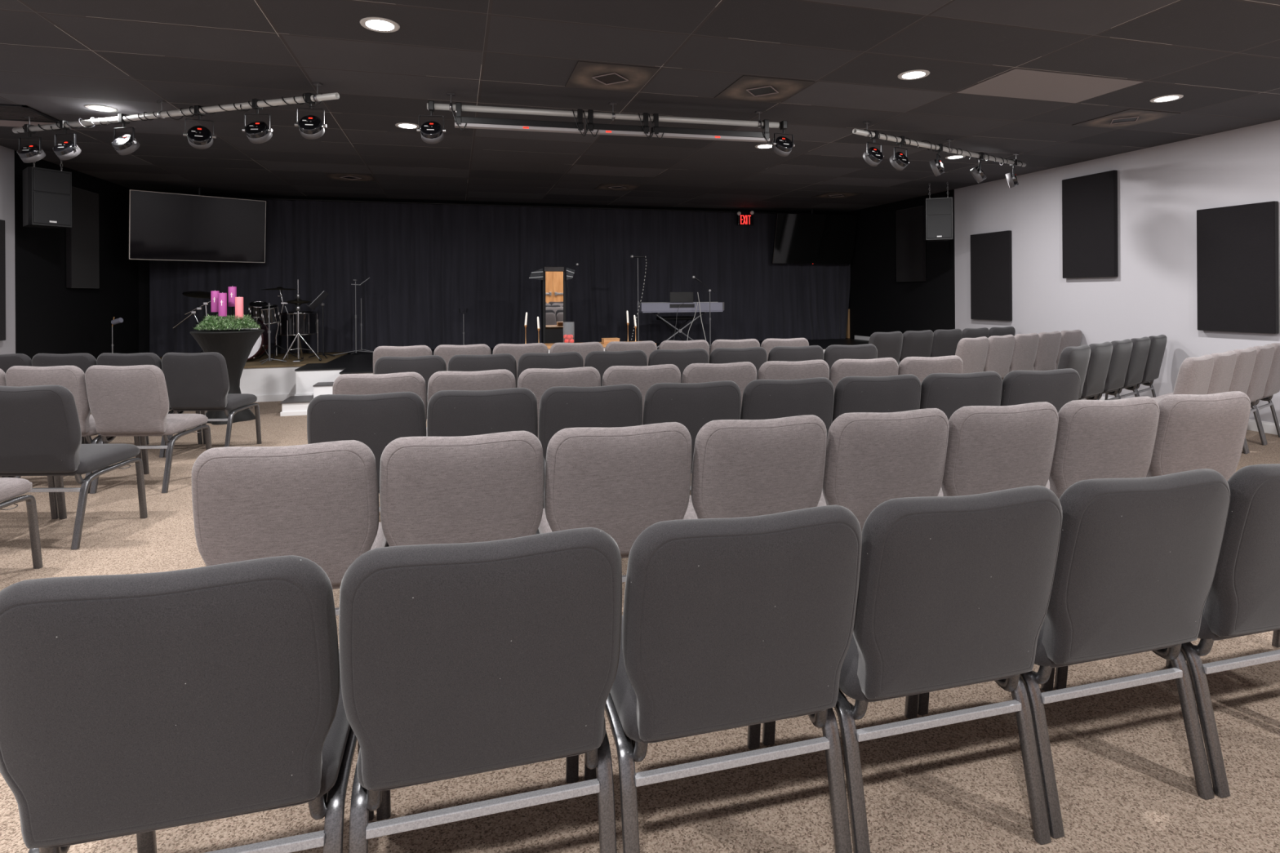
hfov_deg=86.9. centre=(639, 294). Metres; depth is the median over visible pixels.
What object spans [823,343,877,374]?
chair
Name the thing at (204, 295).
cymbal stand
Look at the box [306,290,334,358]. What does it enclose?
music stand
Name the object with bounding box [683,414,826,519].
chair
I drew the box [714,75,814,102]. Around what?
ceiling vent
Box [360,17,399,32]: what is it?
recessed light
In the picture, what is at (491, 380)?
chair
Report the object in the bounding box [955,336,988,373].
chair
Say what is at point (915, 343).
chair
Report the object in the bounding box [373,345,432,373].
chair
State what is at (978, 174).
stage light
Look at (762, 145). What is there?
recessed light
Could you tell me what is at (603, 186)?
ceiling vent
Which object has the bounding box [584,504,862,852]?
chair
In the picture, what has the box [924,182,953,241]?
loudspeaker
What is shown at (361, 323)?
microphone stand
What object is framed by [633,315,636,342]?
taper candle
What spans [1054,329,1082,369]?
chair
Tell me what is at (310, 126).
stage light
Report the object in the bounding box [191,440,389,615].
chair
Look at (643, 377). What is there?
chair
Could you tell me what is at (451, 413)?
chair
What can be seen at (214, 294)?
pillar candle
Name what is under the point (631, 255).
microphone stand
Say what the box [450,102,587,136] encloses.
light bar
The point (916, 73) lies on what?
recessed light
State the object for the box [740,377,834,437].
chair
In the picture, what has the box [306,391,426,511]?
chair
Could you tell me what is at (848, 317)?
trim
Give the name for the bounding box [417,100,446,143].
stage light
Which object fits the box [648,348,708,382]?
chair
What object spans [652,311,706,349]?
keyboard stand
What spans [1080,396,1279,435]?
baseboard
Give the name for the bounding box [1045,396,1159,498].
chair
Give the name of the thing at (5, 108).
ceiling vent
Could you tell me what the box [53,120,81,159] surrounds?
stage light
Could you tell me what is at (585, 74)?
ceiling vent
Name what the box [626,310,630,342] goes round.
taper candle
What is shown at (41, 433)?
chair
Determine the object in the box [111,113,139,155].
stage light
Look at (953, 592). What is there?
chair
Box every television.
[128,187,266,262]
[771,208,857,264]
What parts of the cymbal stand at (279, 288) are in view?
leg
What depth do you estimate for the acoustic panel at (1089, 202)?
8.12 m
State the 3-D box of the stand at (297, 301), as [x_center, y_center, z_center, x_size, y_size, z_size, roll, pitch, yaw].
[-4.660,0.348,9.226,0.524,1.115,0.382,0,0,37]
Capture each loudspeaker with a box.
[22,160,71,228]
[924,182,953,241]
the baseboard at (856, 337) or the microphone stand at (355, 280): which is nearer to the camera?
the microphone stand at (355, 280)
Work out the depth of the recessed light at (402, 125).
6.31 m
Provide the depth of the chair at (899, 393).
3.75 m
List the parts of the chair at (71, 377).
backrest, post, seat, leg, leg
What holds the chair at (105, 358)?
on the floor
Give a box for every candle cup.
[209,311,219,330]
[227,306,237,330]
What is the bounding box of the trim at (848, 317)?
[846,308,849,337]
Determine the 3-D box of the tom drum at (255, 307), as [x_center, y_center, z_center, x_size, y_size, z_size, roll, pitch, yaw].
[-5.242,0.244,9.294,0.245,0.319,0.267,0,0,-15]
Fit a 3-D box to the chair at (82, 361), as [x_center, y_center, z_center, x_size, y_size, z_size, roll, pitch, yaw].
[-4.834,0.935,5.928,0.538,0.895,0.608,0,0,0]
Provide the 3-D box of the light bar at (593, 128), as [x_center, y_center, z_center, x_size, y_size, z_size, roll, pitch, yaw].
[-0.178,-1.411,5.625,0.595,0.227,0.083,0,0,-13]
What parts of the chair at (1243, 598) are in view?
leg, leg, post, leg, seat, backrest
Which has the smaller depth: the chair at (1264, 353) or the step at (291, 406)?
the chair at (1264, 353)
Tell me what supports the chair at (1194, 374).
on the floor
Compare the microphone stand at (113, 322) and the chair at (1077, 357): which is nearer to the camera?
the chair at (1077, 357)
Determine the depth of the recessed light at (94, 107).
5.66 m
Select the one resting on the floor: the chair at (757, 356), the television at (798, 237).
the chair at (757, 356)
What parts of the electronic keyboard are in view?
socket panel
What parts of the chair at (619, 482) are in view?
seat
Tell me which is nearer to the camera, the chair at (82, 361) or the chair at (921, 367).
the chair at (921, 367)
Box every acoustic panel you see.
[0,219,5,341]
[66,186,99,288]
[970,230,1012,320]
[1062,169,1118,278]
[1196,200,1279,333]
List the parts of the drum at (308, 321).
leg, leg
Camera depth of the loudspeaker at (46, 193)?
7.13 m
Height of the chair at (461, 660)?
0.895 m
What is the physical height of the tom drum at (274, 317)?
0.262 m
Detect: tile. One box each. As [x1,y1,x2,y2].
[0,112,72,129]
[956,68,1142,102]
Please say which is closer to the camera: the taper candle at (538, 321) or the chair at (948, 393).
the chair at (948, 393)
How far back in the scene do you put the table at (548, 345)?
8.13 m
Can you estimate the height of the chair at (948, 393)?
0.895 m
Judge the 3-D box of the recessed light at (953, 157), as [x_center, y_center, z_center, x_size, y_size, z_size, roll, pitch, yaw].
[3.711,-1.618,7.938,0.222,0.009,0.222,0,0,-15]
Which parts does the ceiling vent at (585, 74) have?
diamond frame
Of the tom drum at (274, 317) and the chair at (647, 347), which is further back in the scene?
the tom drum at (274, 317)
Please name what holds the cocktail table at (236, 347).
on the floor
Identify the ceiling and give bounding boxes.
[0,0,1279,212]
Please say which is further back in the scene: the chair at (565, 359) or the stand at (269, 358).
the stand at (269, 358)
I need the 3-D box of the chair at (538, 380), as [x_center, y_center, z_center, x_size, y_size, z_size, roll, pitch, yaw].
[-0.561,0.909,4.549,0.538,0.895,0.608,0,0,-13]
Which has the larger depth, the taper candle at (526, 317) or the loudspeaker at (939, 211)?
the loudspeaker at (939, 211)
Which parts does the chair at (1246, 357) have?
seat, backrest, leg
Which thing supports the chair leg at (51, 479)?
on the floor
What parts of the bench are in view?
seat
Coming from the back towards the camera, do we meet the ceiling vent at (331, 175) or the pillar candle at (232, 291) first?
the ceiling vent at (331, 175)
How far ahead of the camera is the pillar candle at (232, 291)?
7.50 m
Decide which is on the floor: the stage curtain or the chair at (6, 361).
the chair at (6, 361)
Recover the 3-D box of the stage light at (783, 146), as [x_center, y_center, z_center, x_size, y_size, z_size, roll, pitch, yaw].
[1.268,-1.378,5.981,0.220,0.312,0.169,0,0,-21]
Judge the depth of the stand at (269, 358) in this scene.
8.96 m
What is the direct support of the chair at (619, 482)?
on the floor
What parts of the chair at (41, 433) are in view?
backrest, leg, seat, leg, post, seat rail, leg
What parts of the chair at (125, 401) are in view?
leg, post, backrest, leg, seat, post, leg, seat rail, leg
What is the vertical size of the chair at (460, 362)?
0.895 m
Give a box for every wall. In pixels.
[0,145,138,359]
[137,191,847,354]
[846,120,1279,423]
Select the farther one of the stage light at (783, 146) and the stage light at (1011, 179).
the stage light at (1011, 179)
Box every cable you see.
[17,93,322,133]
[631,256,646,341]
[687,302,697,338]
[697,292,706,340]
[864,128,1022,166]
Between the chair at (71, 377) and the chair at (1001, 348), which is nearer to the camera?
the chair at (71, 377)
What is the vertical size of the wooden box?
0.066 m
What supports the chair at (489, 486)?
on the floor
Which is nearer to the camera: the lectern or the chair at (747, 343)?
the chair at (747, 343)
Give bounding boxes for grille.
[33,168,71,194]
[33,191,71,225]
[926,198,951,215]
[926,214,951,238]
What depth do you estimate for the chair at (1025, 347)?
7.53 m
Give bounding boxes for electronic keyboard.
[636,291,724,312]
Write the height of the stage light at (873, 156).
0.331 m
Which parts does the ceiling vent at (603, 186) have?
diamond frame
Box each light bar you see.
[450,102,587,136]
[582,109,653,139]
[648,113,773,145]
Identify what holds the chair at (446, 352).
on the floor
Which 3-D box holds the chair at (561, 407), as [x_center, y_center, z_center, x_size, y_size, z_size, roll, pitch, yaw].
[-0.294,0.907,3.695,0.538,0.895,0.608,0,0,-12]
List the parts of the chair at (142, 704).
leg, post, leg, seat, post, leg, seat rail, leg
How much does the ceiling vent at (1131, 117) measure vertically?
0.015 m
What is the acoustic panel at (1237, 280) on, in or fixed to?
attached to the wall at (1162, 188)
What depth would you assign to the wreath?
7.29 m
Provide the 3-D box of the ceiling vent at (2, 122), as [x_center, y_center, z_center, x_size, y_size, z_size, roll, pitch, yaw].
[-5.856,-1.561,5.941,1.193,0.004,0.584,0,0,-15]
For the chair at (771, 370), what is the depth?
4.62 m
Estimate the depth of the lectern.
10.01 m
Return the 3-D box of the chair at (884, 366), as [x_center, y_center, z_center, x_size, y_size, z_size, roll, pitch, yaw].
[1.546,0.895,5.039,0.538,0.895,0.608,0,0,-13]
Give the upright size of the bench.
0.497 m
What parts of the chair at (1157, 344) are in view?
post, leg, backrest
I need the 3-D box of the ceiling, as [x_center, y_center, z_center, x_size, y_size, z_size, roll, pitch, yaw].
[0.141,-1.651,4.926,12.240,0.100,14.260,0,0,-15]
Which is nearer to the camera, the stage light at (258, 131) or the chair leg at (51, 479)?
the chair leg at (51, 479)
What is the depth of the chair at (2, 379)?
4.63 m
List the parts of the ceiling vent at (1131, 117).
diamond frame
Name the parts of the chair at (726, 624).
leg, seat rail, leg, post, seat, backrest, leg, post, leg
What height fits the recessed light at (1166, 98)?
0.009 m
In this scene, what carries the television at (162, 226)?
hanging from the ceiling
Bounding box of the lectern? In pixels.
[528,262,578,343]
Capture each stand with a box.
[111,316,123,353]
[172,290,210,352]
[258,286,297,358]
[259,302,286,364]
[281,279,321,361]
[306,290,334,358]
[332,277,373,355]
[351,297,373,354]
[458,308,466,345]
[630,254,645,341]
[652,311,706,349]
[692,275,715,347]
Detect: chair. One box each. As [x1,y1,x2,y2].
[0,353,84,444]
[0,368,6,386]
[0,384,147,549]
[0,477,43,568]
[0,555,373,852]
[4,365,142,493]
[31,353,141,444]
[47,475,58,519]
[84,364,211,493]
[96,352,203,457]
[161,351,262,457]
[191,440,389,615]
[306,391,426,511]
[332,372,426,435]
[338,527,622,852]
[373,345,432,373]
[373,355,446,413]
[379,431,543,546]
[426,387,537,437]
[427,368,515,403]
[433,343,491,371]
[447,353,516,387]
[493,342,548,387]
[517,351,583,380]
[517,366,600,439]
[535,422,691,582]
[538,384,642,508]
[549,342,604,366]
[584,350,647,386]
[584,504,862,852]
[601,364,680,420]
[604,340,657,365]
[642,380,741,489]
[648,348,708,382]
[658,339,709,363]
[681,361,756,413]
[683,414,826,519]
[709,338,759,356]
[709,346,767,379]
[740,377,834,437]
[757,360,829,379]
[760,337,808,359]
[762,485,1062,852]
[767,345,823,361]
[817,408,949,530]
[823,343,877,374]
[829,357,898,391]
[831,373,921,422]
[868,331,902,364]
[897,329,933,365]
[897,355,963,383]
[917,468,1230,838]
[919,371,1002,419]
[930,328,962,356]
[937,401,1058,496]
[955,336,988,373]
[961,327,989,338]
[983,334,1014,379]
[989,326,1015,336]
[1000,368,1079,412]
[1008,333,1039,372]
[1032,331,1061,370]
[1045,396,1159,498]
[1053,463,1279,798]
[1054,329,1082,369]
[1057,344,1090,398]
[1077,342,1112,399]
[1097,338,1133,399]
[1104,334,1167,399]
[1117,336,1151,399]
[1146,391,1250,481]
[1151,350,1236,403]
[1155,346,1256,453]
[1173,354,1213,394]
[1180,629,1279,660]
[1244,343,1274,453]
[1254,342,1279,444]
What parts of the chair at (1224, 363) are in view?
seat, backrest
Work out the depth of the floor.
1.88 m
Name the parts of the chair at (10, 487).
seat rail, seat, leg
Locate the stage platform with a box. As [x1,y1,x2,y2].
[159,338,869,402]
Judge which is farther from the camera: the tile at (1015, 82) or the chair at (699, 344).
the chair at (699, 344)
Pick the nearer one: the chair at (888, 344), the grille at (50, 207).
the grille at (50, 207)
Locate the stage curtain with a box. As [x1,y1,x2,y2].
[149,196,850,356]
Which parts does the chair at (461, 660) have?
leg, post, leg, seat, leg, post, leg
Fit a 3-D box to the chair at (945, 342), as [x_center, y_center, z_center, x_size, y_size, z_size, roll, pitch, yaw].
[3.798,0.881,8.802,0.538,0.895,0.608,0,0,-27]
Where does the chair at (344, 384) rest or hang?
on the floor
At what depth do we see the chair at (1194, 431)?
3.02 m
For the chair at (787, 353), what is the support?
on the floor
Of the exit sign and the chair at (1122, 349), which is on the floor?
the chair at (1122, 349)
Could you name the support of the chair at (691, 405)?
on the floor
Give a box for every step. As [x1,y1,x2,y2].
[280,395,313,416]
[312,382,333,398]
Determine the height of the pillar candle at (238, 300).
0.248 m
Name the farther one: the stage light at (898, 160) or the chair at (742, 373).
the stage light at (898, 160)
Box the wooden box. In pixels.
[601,337,619,343]
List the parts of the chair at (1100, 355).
seat, post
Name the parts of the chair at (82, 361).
backrest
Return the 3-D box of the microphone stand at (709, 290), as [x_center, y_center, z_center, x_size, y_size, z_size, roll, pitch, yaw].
[1.046,0.279,10.695,0.459,1.172,0.526,0,0,16]
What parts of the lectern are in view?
mirror panel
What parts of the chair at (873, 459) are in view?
seat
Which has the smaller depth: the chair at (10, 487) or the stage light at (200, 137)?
the chair at (10, 487)
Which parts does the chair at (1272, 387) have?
leg, post, backrest, leg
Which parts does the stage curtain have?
curtain rod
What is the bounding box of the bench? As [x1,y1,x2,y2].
[656,315,694,341]
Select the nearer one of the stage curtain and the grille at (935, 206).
the grille at (935, 206)
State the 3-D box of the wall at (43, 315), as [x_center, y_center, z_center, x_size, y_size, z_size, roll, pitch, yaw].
[-5.677,-0.089,3.264,0.120,2.950,14.140,0,0,-15]
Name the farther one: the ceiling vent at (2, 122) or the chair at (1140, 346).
the chair at (1140, 346)
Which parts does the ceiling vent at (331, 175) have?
diamond frame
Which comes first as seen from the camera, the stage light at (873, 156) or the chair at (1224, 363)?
the chair at (1224, 363)
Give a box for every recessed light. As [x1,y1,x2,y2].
[84,104,117,111]
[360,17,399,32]
[395,122,418,128]
[755,143,772,148]
[897,69,929,79]
[945,155,965,159]
[1149,93,1183,102]
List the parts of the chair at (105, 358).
backrest, leg, leg, leg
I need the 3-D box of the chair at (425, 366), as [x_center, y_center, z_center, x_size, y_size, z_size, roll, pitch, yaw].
[-1.826,0.916,5.463,0.538,0.895,0.608,0,0,-14]
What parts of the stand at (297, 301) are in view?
leg, leg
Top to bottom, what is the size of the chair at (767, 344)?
0.895 m
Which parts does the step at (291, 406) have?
trim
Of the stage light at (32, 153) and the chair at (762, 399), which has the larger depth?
the stage light at (32, 153)
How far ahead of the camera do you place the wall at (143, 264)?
10.80 m
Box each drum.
[217,316,271,360]
[248,301,267,322]
[260,304,279,324]
[277,311,318,359]
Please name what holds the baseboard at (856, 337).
attached to the wall at (1162, 188)
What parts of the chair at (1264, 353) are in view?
leg, post, leg, backrest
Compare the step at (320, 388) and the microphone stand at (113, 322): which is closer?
the step at (320, 388)
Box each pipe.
[12,82,339,133]
[426,92,779,128]
[852,120,1026,166]
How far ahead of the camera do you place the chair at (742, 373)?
4.51 m
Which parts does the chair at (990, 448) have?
seat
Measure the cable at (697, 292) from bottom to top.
0.911 m
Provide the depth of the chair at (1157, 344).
7.06 m
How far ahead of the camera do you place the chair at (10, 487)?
3.33 m
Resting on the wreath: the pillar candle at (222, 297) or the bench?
the pillar candle at (222, 297)
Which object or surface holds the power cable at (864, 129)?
attached to the pipe at (866, 133)
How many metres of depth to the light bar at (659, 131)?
5.79 m
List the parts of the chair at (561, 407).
leg, seat, backrest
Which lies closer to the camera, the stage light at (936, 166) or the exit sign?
the stage light at (936, 166)
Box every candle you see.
[210,289,219,311]
[217,292,226,316]
[227,285,236,306]
[235,297,243,319]
[524,311,527,337]
[537,316,540,337]
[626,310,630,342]
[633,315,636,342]
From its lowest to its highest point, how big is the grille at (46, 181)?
0.230 m
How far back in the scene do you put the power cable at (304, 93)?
5.46 m
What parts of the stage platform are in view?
trim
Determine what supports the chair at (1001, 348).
on the floor
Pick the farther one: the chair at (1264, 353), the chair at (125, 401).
the chair at (1264, 353)
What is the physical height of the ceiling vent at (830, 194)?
0.015 m
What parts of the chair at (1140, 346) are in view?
post, leg, backrest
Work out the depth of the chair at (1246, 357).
5.37 m
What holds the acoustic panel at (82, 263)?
attached to the wall at (43, 315)
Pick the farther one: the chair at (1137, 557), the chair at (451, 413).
the chair at (451, 413)
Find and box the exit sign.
[737,210,754,225]
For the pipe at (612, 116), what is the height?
0.140 m
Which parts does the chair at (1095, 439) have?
seat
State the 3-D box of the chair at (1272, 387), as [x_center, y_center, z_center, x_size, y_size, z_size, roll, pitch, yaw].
[5.580,0.870,6.262,0.538,0.895,0.608,0,0,-35]
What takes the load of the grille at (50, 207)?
attached to the loudspeaker at (46, 193)
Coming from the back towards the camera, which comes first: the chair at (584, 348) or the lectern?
the lectern
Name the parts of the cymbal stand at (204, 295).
boom arm, boom arm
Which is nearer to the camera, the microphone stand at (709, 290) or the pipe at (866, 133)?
the pipe at (866, 133)
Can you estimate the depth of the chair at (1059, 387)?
3.98 m
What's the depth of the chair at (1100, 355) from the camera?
6.06 m
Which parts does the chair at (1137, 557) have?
leg, leg, post, leg, seat, backrest, post, leg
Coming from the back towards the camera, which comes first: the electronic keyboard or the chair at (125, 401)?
the electronic keyboard
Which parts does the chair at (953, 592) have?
leg, leg, post, leg, seat, backrest, post, leg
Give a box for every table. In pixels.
[189,328,264,425]
[544,341,656,353]
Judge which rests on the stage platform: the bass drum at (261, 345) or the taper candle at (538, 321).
the bass drum at (261, 345)
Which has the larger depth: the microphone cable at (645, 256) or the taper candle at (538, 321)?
the microphone cable at (645, 256)
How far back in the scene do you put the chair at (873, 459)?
2.62 m
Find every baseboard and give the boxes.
[854,335,870,340]
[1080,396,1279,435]
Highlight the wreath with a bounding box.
[193,306,261,331]
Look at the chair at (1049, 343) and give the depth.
7.83 m
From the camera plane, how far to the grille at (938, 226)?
9.70 m
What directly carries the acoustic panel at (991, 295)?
attached to the wall at (1162, 188)
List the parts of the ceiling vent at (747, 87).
diamond frame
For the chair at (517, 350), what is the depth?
6.46 m
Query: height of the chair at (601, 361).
0.895 m
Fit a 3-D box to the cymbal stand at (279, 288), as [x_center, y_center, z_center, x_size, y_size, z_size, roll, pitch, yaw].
[-5.099,0.394,9.584,0.471,1.021,0.486,0,0,-39]
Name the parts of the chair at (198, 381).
leg, post, backrest, leg, seat, post, leg, seat rail, leg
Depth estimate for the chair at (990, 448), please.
2.75 m
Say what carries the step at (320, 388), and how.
on the step at (291, 406)
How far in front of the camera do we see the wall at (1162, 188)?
7.98 m
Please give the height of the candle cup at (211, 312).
0.205 m
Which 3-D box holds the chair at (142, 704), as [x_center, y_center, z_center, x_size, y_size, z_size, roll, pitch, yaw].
[-0.874,0.910,1.403,0.538,0.895,0.608,0,0,-14]
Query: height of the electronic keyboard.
0.330 m
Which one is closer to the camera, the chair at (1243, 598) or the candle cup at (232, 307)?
the chair at (1243, 598)
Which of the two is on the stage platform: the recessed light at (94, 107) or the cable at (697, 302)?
the cable at (697, 302)
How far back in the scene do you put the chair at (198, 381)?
5.68 m
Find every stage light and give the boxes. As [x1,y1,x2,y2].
[17,124,45,163]
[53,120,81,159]
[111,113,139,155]
[182,105,216,149]
[242,98,272,143]
[294,92,326,139]
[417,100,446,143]
[771,120,795,156]
[862,130,884,166]
[889,135,909,170]
[929,143,944,176]
[969,151,986,182]
[1005,159,1018,187]
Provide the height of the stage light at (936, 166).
0.328 m
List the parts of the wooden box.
lid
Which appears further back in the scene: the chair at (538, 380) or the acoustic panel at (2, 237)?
the acoustic panel at (2, 237)
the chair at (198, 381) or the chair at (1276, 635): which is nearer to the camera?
the chair at (1276, 635)
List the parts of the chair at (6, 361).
backrest, leg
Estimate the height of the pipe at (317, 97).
0.140 m
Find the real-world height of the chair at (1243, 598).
0.895 m
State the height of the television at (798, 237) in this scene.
1.034 m
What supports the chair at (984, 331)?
on the floor
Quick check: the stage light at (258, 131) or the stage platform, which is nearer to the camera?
the stage light at (258, 131)
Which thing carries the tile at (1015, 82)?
attached to the ceiling
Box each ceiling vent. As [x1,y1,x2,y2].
[0,103,59,123]
[323,172,376,182]
[564,60,659,92]
[594,182,641,191]
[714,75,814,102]
[811,191,862,198]
[1071,108,1180,128]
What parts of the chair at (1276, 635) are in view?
leg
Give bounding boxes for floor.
[0,400,1279,852]
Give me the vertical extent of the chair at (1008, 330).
0.895 m
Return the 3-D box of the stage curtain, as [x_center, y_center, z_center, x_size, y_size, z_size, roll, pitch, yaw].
[-1.569,-0.323,11.552,11.893,2.409,0.166,0,0,-15]

